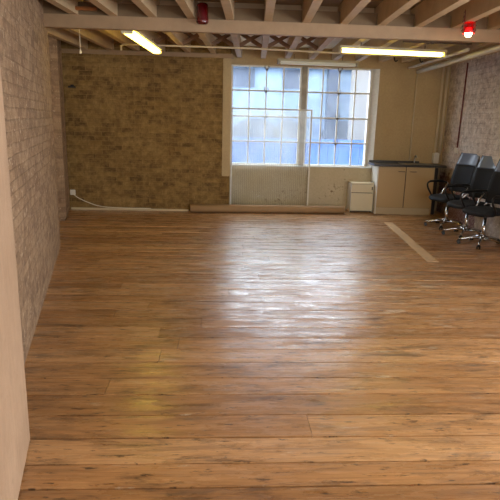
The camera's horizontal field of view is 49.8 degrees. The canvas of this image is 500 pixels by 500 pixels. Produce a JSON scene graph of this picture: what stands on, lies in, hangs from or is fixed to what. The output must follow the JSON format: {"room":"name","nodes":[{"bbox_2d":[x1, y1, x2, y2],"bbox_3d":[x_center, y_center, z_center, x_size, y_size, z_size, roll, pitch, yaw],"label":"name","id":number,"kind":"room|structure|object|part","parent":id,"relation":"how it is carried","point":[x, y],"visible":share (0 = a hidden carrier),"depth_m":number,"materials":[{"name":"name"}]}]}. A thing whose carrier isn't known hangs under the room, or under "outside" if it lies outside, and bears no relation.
{"room":"empty loft studio","nodes":[
{"label":"empty loft studio","id":0,"kind":"room"},
{"bbox_2d":[0,67,29,499],"bbox_3d":[-1.102,-0.248,1.585,0.500,2.880,1.555,-2,14,-15],"label":"wall","id":1,"kind":"structure","parent":0,"point":[14,420],"depth_m":2.25,"materials":[{"name":"paint"}]},
{"bbox_2d":[0,0,59,364],"bbox_3d":[-1.790,-0.769,3.659,0.420,2.880,5.870,-2,14,-15],"label":"wall","id":2,"kind":"structure","parent":0,"point":[24,46],"depth_m":4.16,"materials":[{"name":"brick"}]},
{"bbox_2d":[44,13,499,43],"bbox_3d":[0.684,-2.433,5.958,5.850,0.133,0.100,1,14,-3],"label":"beam","id":3,"kind":"structure","parent":2,"relation":"attached to","point":[66,21],"depth_m":5.89,"materials":[{"name":"beige paint"}]},
{"bbox_2d":[48,35,69,220],"bbox_3d":[-3.122,-1.971,8.476,0.350,2.880,1.102,-2,14,-15],"label":"wall pier","id":4,"kind":"object","parent":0,"point":[55,54],"visible":0.34,"depth_m":8.12,"materials":[{"name":"paint"}]},
{"bbox_2d":[61,39,231,210],"bbox_3d":[-1.884,-2.167,9.419,3.065,2.880,0.600,1,14,-3],"label":"brick wall","id":5,"kind":"structure","parent":0,"point":[142,131],"depth_m":9.14,"materials":[{"name":"beige brick"}]},
{"bbox_2d":[71,207,187,210],"bbox_3d":[-2.101,-0.714,9.440,2.030,0.035,0.027,1,14,-3],"label":"baseboard","id":6,"kind":"structure","parent":5,"relation":"attached to","point":[75,208],"depth_m":9.42,"materials":[{"name":"beige wood"}]},
{"bbox_2d":[61,48,233,58],"bbox_3d":[-1.747,-3.238,8.871,2.950,0.065,0.110,1,14,-3],"label":"trim","id":7,"kind":"structure","parent":5,"relation":"attached to","point":[63,50],"depth_m":8.82,"materials":[{"name":"beige paint"}]},
{"bbox_2d":[222,58,231,175],"bbox_3d":[-0.400,-2.241,9.185,0.140,1.950,0.050,1,14,-3],"label":"trim","id":8,"kind":"structure","parent":5,"relation":"attached to","point":[227,62],"depth_m":9.16,"materials":[{"name":"beige paint"}]},
{"bbox_2d":[230,65,301,164],"bbox_3d":[0.281,-2.429,9.770,1.276,1.770,0.084,1,14,-3],"label":"window","id":9,"kind":"structure","parent":5,"relation":"in","point":[265,90],"depth_m":9.76,"materials":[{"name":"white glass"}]},
{"bbox_2d":[229,166,371,208],"bbox_3d":[0.898,-1.195,10.178,2.730,0.775,0.320,1,14,-3],"label":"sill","id":10,"kind":"structure","parent":5,"relation":"attached to","point":[251,185],"depth_m":10.01,"materials":[{"name":"white paint"}]},
{"bbox_2d":[230,164,370,167],"bbox_3d":[0.935,-1.553,9.966,2.630,0.022,0.125,1,14,-3],"label":"trim","id":11,"kind":"structure","parent":5,"relation":"attached to","point":[230,164],"depth_m":9.92,"materials":[{"name":"white paint"}]},
{"bbox_2d":[298,67,307,165],"bbox_3d":[0.957,-2.409,9.808,0.089,1.760,0.110,1,14,-3],"label":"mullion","id":12,"kind":"structure","parent":5,"relation":"attached to","point":[304,69],"depth_m":9.76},
{"bbox_3d":[-3.067,-1.000,9.316,0.090,0.090,0.026,1,14,-3],"label":"wall socket","id":13,"kind":"object","parent":5,"relation":"attached to","visible":0},
{"bbox_2d":[74,195,150,208],"bbox_3d":[-2.393,-0.842,9.376,1.325,0.230,0.031,1,14,-2],"label":"cable","id":14,"kind":"object","parent":13,"relation":"attached to","point":[74,195],"visible":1,"depth_m":9.39,"materials":[{"name":"beige plastic"}]},
{"bbox_2d":[18,209,499,499],"bbox_3d":[0.587,0.810,3.560,8.397,0.024,13.650,1,14,-3],"label":"floor","id":15,"kind":"structure","parent":0,"point":[327,358],"depth_m":3.67,"materials":[{"name":"brown wood"}]},
{"bbox_2d":[190,204,344,213],"bbox_3d":[0.319,-0.726,9.520,2.731,0.142,0.142,0,14,-5],"label":"plank","id":16,"kind":"object","parent":15,"relation":"on","point":[230,208],"visible":1,"depth_m":9.46,"materials":[{"name":"brown wood"}]},
{"bbox_2d":[230,107,312,205],"bbox_3d":[0.374,-1.646,9.803,1.454,1.802,0.024,1,12,-3],"label":"frame","id":17,"kind":"object","parent":15,"relation":"on","point":[232,108],"visible":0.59,"depth_m":9.71,"materials":[{"name":"white metal"}]},
{"bbox_2d":[346,181,373,212],"bbox_3d":[2.028,-0.983,9.925,0.408,0.538,0.354,1,14,-1],"label":"drawer pedestal","id":18,"kind":"object","parent":15,"relation":"on","point":[359,193],"visible":1,"depth_m":9.77,"materials":[{"name":"beige metal"}]},
{"bbox_3d":[1.826,-0.982,9.928,0.004,0.505,0.338,1,14,-1],"label":"panel","id":19,"kind":"part","parent":18,"relation":"part of","materials":[{"name":"white laminate"}]},
{"bbox_3d":[2.034,-1.235,9.870,0.406,0.022,0.342,1,14,-1],"label":"panel","id":20,"kind":"part","parent":18,"relation":"part of","materials":[{"name":"beige laminate"}]},
{"bbox_3d":[2.029,-0.872,9.792,0.396,0.325,0.019,1,14,-1],"label":"drawer","id":21,"kind":"part","parent":18,"relation":"part of","materials":[{"name":"beige laminate"}]},
{"bbox_3d":[2.035,-1.111,9.734,0.396,0.145,0.019,1,14,-1],"label":"drawer","id":22,"kind":"part","parent":18,"relation":"part of","materials":[{"name":"beige laminate"}]},
{"bbox_2d":[371,165,434,214],"bbox_3d":[2.760,-1.106,9.834,1.014,0.858,0.496,1,14,-1],"label":"base cabinet","id":23,"kind":"object","parent":15,"relation":"on","point":[397,190],"visible":0.88,"depth_m":9.63,"materials":[{"name":"beige wood"}]},
{"bbox_3d":[2.261,-1.121,9.842,0.018,0.858,0.465,1,14,-1],"label":"panel","id":24,"kind":"part","parent":23,"relation":"part of","materials":[{"name":"white laminate"}]},
{"bbox_3d":[2.516,-1.120,9.615,0.480,0.727,0.019,1,14,-1],"label":"door","id":25,"kind":"part","parent":23,"relation":"part of","materials":[{"name":"brown laminate"}]},
{"bbox_2d":[368,160,446,167],"bbox_3d":[2.831,-1.558,9.728,1.280,0.070,0.510,1,14,-1],"label":"countertop","id":26,"kind":"structure","parent":23,"relation":"on","point":[371,162],"depth_m":9.59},
{"bbox_2d":[399,155,430,164],"bbox_3d":[2.988,-1.628,9.722,0.540,0.155,0.400,1,14,-1],"label":"sink","id":27,"kind":"object","parent":26,"relation":"in","point":[414,163],"visible":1,"depth_m":9.74,"materials":[{"name":"silver metal"}]},
{"bbox_3d":[3.010,-1.109,9.622,0.480,0.727,0.019,1,14,-1],"label":"door","id":28,"kind":"part","parent":23,"relation":"part of","materials":[{"name":"brown laminate"}]},
{"bbox_3d":[3.257,-1.099,9.856,0.018,0.858,0.465,1,14,-1],"label":"panel","id":29,"kind":"part","parent":23,"relation":"part of","materials":[{"name":"brown laminate"}]},
{"bbox_2d":[384,222,438,261],"bbox_3d":[2.240,-0.151,7.694,0.140,0.024,2.536,2,14,2],"label":"trim","id":30,"kind":"structure","parent":15,"relation":"on","point":[424,254],"depth_m":7.39,"materials":[{"name":"beige wood"}]},
{"bbox_2d":[430,168,438,214],"bbox_3d":[3.319,-1.101,9.910,0.065,0.840,0.400,1,14,-3],"label":"board","id":31,"kind":"object","parent":15,"relation":"on","point":[436,169],"visible":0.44,"depth_m":9.70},
{"bbox_2d":[424,153,479,229],"bbox_3d":[3.229,-0.945,8.557,0.711,1.170,0.642,-4,15,-22],"label":"office chair","id":32,"kind":"object","parent":15,"relation":"on","point":[466,165],"visible":0.8,"depth_m":8.59,"materials":[{"name":"black fabric"}]},
{"bbox_3d":[2.982,-0.470,8.687,0.280,0.067,0.038,5,14,14],"label":"leg","id":33,"kind":"part","parent":32,"relation":"part of","materials":[{"name":"silver metal"}]},
{"bbox_3d":[3.066,-0.997,8.765,0.456,0.276,0.063,-4,15,-22],"label":"armrest","id":34,"kind":"part","parent":32,"relation":"part of","materials":[{"name":"black plastic"}]},
{"bbox_3d":[3.150,-0.617,8.607,0.056,0.299,0.055,-4,15,-22],"label":"gas post","id":35,"kind":"part","parent":32,"relation":"part of","materials":[{"name":"silver metal"}]},
{"bbox_3d":[3.155,-0.822,8.557,0.500,0.093,0.500,-4,15,-22],"label":"seat","id":36,"kind":"part","parent":32,"relation":"part of","materials":[{"name":"black fabric"}]},
{"bbox_3d":[3.256,-0.423,8.522,0.038,0.067,0.280,-10,18,-40],"label":"leg","id":37,"kind":"part","parent":32,"relation":"part of","materials":[{"name":"silver metal"}]},
{"bbox_3d":[3.261,-0.879,8.298,0.456,0.276,0.063,-4,15,-22],"label":"armrest","id":38,"kind":"part","parent":32,"relation":"part of","materials":[{"name":"black plastic"}]},
{"bbox_3d":[3.410,-1.134,8.584,0.168,0.434,0.420,-4,15,-22],"label":"backrest","id":39,"kind":"part","parent":32,"relation":"part of","materials":[{"name":"black fabric"}]},
{"bbox_3d":[3.504,-1.180,8.379,0.193,0.615,0.035,-5,15,-23],"label":"frame","id":40,"kind":"part","parent":32,"relation":"part of","materials":[{"name":"black plastic"}]},
{"bbox_2d":[441,155,495,239],"bbox_3d":[3.275,-0.781,7.888,0.711,1.170,0.642,-4,15,-22],"label":"office chair","id":41,"kind":"object","parent":15,"relation":"on","point":[485,168],"visible":0.7,"depth_m":7.95,"materials":[{"name":"black plastic"}]},
{"bbox_3d":[3.029,-0.307,8.018,0.280,0.067,0.038,5,14,14],"label":"leg","id":42,"kind":"part","parent":41,"relation":"part of","materials":[{"name":"silver metal"}]},
{"bbox_3d":[3.112,-0.834,8.096,0.456,0.276,0.063,-4,15,-22],"label":"armrest","id":43,"kind":"part","parent":41,"relation":"part of","materials":[{"name":"black plastic"}]},
{"bbox_3d":[3.196,-0.453,7.938,0.056,0.299,0.055,-4,15,-22],"label":"gas post","id":44,"kind":"part","parent":41,"relation":"part of","materials":[{"name":"silver metal"}]},
{"bbox_3d":[3.202,-0.658,7.888,0.500,0.093,0.500,-4,15,-22],"label":"seat","id":45,"kind":"part","parent":41,"relation":"part of","materials":[{"name":"black fabric"}]},
{"bbox_3d":[3.303,-0.260,7.853,0.038,0.067,0.280,-10,18,-40],"label":"leg","id":46,"kind":"part","parent":41,"relation":"part of","materials":[{"name":"silver metal"}]},
{"bbox_3d":[3.307,-0.715,7.629,0.456,0.276,0.063,-4,15,-22],"label":"armrest","id":47,"kind":"part","parent":41,"relation":"part of","materials":[{"name":"black plastic"}]},
{"bbox_3d":[3.456,-0.971,7.915,0.168,0.434,0.420,-4,15,-22],"label":"backrest","id":48,"kind":"part","parent":41,"relation":"part of","materials":[{"name":"black fabric"}]},
{"bbox_2d":[456,159,499,249],"bbox_3d":[3.276,-0.640,7.305,0.711,1.170,0.642,-4,15,-23],"label":"office chair","id":49,"kind":"object","parent":15,"relation":"on","point":[493,191],"visible":1,"depth_m":7.40,"materials":[{"name":"black plastic"}]},
{"bbox_3d":[3.030,-0.165,7.431,0.280,0.067,0.038,5,14,13],"label":"leg","id":50,"kind":"part","parent":49,"relation":"part of","materials":[{"name":"silver metal"}]},
{"bbox_3d":[3.110,-0.692,7.510,0.456,0.276,0.063,-4,15,-23],"label":"armrest","id":51,"kind":"part","parent":49,"relation":"part of","materials":[{"name":"black plastic"}]},
{"bbox_3d":[3.204,-0.517,7.304,0.500,0.093,0.500,-4,15,-23],"label":"seat","id":52,"kind":"part","parent":49,"relation":"part of","materials":[{"name":"black fabric"}]},
{"bbox_3d":[3.198,-0.312,7.354,0.056,0.299,0.055,-4,15,-23],"label":"gas post","id":53,"kind":"part","parent":49,"relation":"part of","materials":[{"name":"silver metal"}]},
{"bbox_3d":[3.303,-0.118,7.269,0.038,0.067,0.280,-10,18,-39],"label":"leg","id":54,"kind":"part","parent":49,"relation":"part of","materials":[{"name":"silver metal"}]},
{"bbox_3d":[3.390,-0.971,7.506,0.193,0.615,0.035,-4,15,-21],"label":"frame","id":55,"kind":"part","parent":49,"relation":"part of","materials":[{"name":"black plastic"}]},
{"bbox_3d":[3.456,-0.830,7.336,0.168,0.434,0.420,-4,15,-23],"label":"backrest","id":56,"kind":"part","parent":49,"relation":"part of","materials":[{"name":"black fabric"}]},
{"bbox_3d":[3.313,-0.574,7.047,0.456,0.276,0.063,-4,15,-23],"label":"armrest","id":57,"kind":"part","parent":49,"relation":"part of","materials":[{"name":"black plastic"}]},
{"bbox_2d":[43,0,499,63],"bbox_3d":[0.457,-1.894,2.913,8.000,0.268,14.100,1,14,-3],"label":"ceiling","id":58,"kind":"structure","parent":0,"point":[409,13],"depth_m":5.91,"materials":[{"name":"paint"}]},
{"bbox_2d":[75,6,96,10],"bbox_3d":[-1.788,-2.552,5.687,0.340,0.036,0.040,1,14,-3],"label":"batten","id":59,"kind":"object","parent":58,"relation":"attached to","point":[80,8],"visible":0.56,"depth_m":5.67,"materials":[{"name":"brown wood"}]},
{"bbox_2d":[121,31,161,53],"bbox_3d":[-1.346,-2.683,6.828,0.144,0.160,1.920,2,14,0],"label":"fluorescent light","id":60,"kind":"object","parent":58,"relation":"hanging from","point":[139,37],"visible":0.82,"depth_m":6.67,"materials":[{"name":"beige plastic"}]},
{"bbox_2d":[196,0,208,24],"bbox_3d":[-0.503,-2.544,5.691,0.131,0.282,0.131,1,14,-3],"label":"hanging lamp","id":61,"kind":"object","parent":58,"relation":"hanging from","point":[202,8],"visible":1,"depth_m":5.66,"materials":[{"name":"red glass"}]},
{"bbox_2d":[120,43,453,59],"bbox_3d":[0.694,-2.965,8.110,5.211,0.099,0.142,0,14,-6],"label":"conduit pipe","id":62,"kind":"object","parent":58,"relation":"attached to","point":[123,44],"visible":0.88,"depth_m":8.03,"materials":[{"name":"white metal"}]},
{"bbox_2d":[277,54,358,66],"bbox_3d":[1.113,-3.087,8.760,1.340,0.160,0.100,0,14,-6],"label":"fluorescent light","id":63,"kind":"object","parent":58,"relation":"hanging from","point":[342,63],"visible":1,"depth_m":8.73,"materials":[{"name":"white metal"}]},
{"bbox_2d":[280,61,355,66],"bbox_3d":[1.111,-3.034,8.773,1.270,0.050,0.086,0,14,-6],"label":"diffuser","id":64,"kind":"object","parent":63,"relation":"attached to","point":[317,63],"depth_m":8.75,"materials":[{"name":"white plastic"}]},
{"bbox_2d":[338,42,446,56],"bbox_3d":[1.947,-2.731,7.325,1.520,0.135,0.120,0,14,-8],"label":"fluorescent light","id":65,"kind":"object","parent":58,"relation":"hanging from","point":[342,48],"visible":1,"depth_m":7.29,"materials":[{"name":"beige plastic"}]},
{"bbox_2d":[342,48,443,56],"bbox_3d":[1.946,-2.689,7.335,1.450,0.050,0.103,0,14,-8],"label":"diffuser","id":66,"kind":"object","parent":65,"relation":"attached to","point":[386,51],"depth_m":7.30,"materials":[{"name":"white plastic"}]},
{"bbox_2d":[403,40,471,45],"bbox_3d":[2.358,-2.618,6.767,0.880,0.060,0.052,1,14,-3],"label":"rail","id":67,"kind":"object","parent":58,"relation":"attached to","point":[404,41],"visible":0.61,"depth_m":6.75,"materials":[{"name":"brown"}]},
{"bbox_2d":[461,9,476,36],"bbox_3d":[2.296,-2.412,5.618,0.154,0.363,0.146,1,14,-3],"label":"hanging lamp","id":68,"kind":"object","parent":58,"relation":"hanging from","point":[469,27],"visible":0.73,"depth_m":5.59,"materials":[{"name":"red glass"}]},
{"bbox_2d":[231,46,380,68],"bbox_3d":[0.957,-3.449,9.632,2.730,0.345,0.320,1,14,-3],"label":"lintel","id":69,"kind":"object","parent":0,"point":[249,56],"visible":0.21,"depth_m":9.47,"materials":[{"name":"beige paint"}]},
{"bbox_2d":[373,56,451,210],"bbox_3d":[3.021,-2.192,10.050,1.470,2.880,0.320,1,14,-3],"label":"wall","id":70,"kind":"structure","parent":0,"point":[397,83],"depth_m":9.80,"materials":[{"name":"beige paint"}]},
{"bbox_2d":[303,67,372,166],"bbox_3d":[1.593,-2.413,9.845,1.196,1.770,0.084,1,14,-3],"label":"window","id":71,"kind":"structure","parent":70,"relation":"in","point":[338,69],"depth_m":9.84,"materials":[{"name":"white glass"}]},
{"bbox_2d":[363,69,379,167],"bbox_3d":[2.238,-2.411,9.955,0.110,1.760,0.320,1,14,-3],"label":"trim","id":72,"kind":"structure","parent":70,"relation":"attached to","point":[376,72],"depth_m":9.85,"materials":[{"name":"white paint"}]},
{"bbox_2d":[409,74,417,159],"bbox_3d":[2.975,-2.407,9.807,0.028,1.510,0.034,13,18,40],"label":"conduit","id":73,"kind":"object","parent":70,"relation":"attached to","point":[416,74],"visible":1,"depth_m":9.78,"materials":[{"name":"beige metal"}]},
{"bbox_2d":[431,153,438,162],"bbox_3d":[3.435,-1.705,9.974,0.100,0.190,0.098,1,14,-3],"label":"wall socket","id":74,"kind":"object","parent":70,"relation":"attached to","point":[435,156],"visible":1,"depth_m":9.94,"materials":[{"name":"beige plastic"}]},
{"bbox_2d":[434,67,444,152],"bbox_3d":[3.438,-2.490,9.794,0.043,1.600,0.040,1,14,-3],"label":"pipe","id":75,"kind":"object","parent":70,"relation":"attached to","point":[443,69],"visible":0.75,"depth_m":9.77,"materials":[{"name":"beige metal"}]},
{"bbox_2d":[438,67,449,154],"bbox_3d":[3.518,-2.512,9.788,0.047,1.550,0.044,1,14,-3],"label":"pipe","id":76,"kind":"object","parent":70,"relation":"attached to","point":[448,68],"visible":1,"depth_m":9.77,"materials":[{"name":"beige metal"}]},
{"bbox_2d":[416,44,499,73],"bbox_3d":[2.930,-2.242,5.745,0.079,0.068,7.919,2,14,1],"label":"ceiling pipe","id":77,"kind":"object","parent":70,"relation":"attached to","point":[495,48],"visible":1,"depth_m":7.43,"materials":[{"name":"white metal"}]},
{"bbox_2d":[436,51,499,239],"bbox_3d":[3.711,-1.542,7.444,0.300,2.880,5.611,2,14,0],"label":"wall","id":78,"kind":"structure","parent":0,"point":[479,135],"depth_m":8.62,"materials":[{"name":"brick"}]},
{"bbox_2d":[456,63,468,147],"bbox_3d":[3.575,-2.417,9.062,0.024,1.391,0.073,2,14,0],"label":"conduit","id":79,"kind":"object","parent":78,"relation":"attached to","point":[467,63],"visible":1,"depth_m":9.05,"materials":[{"name":"red"}]},
{"label":"outside","id":80,"kind":"structure","parent":0,"visible":0},
{"bbox_3d":[1.872,-2.664,20.325,34.000,0.100,19.500,1,14,-3],"label":"ground","id":81,"kind":"structure","parent":80,"visible":0},
{"bbox_2d":[232,66,351,163],"bbox_3d":[2.141,-3.625,15.827,34.000,3.900,0.800,1,14,-3],"label":"building","id":82,"kind":"structure","parent":81,"relation":"on","point":[240,74],"depth_m":15.49,"materials":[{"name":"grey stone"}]},
{"bbox_2d":[232,137,363,164],"bbox_3d":[0.551,-1.750,12.590,8.500,1.700,0.060,1,14,-3],"label":"hoarding","id":83,"kind":"object","parent":81,"relation":"on","point":[272,149],"visible":0.14,"depth_m":12.49,"materials":[{"name":"blue paint"}]},
{"bbox_3d":[0.571,-2.466,12.402,8.500,0.080,0.030,1,14,-3],"label":"rail","id":84,"kind":"part","parent":83,"relation":"part of","materials":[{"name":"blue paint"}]},
{"bbox_2d":[347,70,368,164],"bbox_3d":[4.373,-2.956,14.154,3.120,3.500,2.400,1,14,-3],"label":"annex","id":85,"kind":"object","parent":81,"relation":"on","point":[362,81],"visible":0.12,"depth_m":14.00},
{"bbox_3d":[2.747,-3.048,8.626,0.069,0.091,0.034,1,14,-3],"label":"hook","id":86,"kind":"object","parent":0,"visible":0},
{"bbox_2d":[408,48,469,68],"bbox_3d":[2.846,-2.927,8.305,0.057,0.042,2.603,1,14,-1],"label":"ceiling pipe","id":87,"kind":"object","parent":86,"relation":"hanging from","point":[466,49],"visible":0.94,"depth_m":8.01,"materials":[{"name":"white metal"}]}
]}

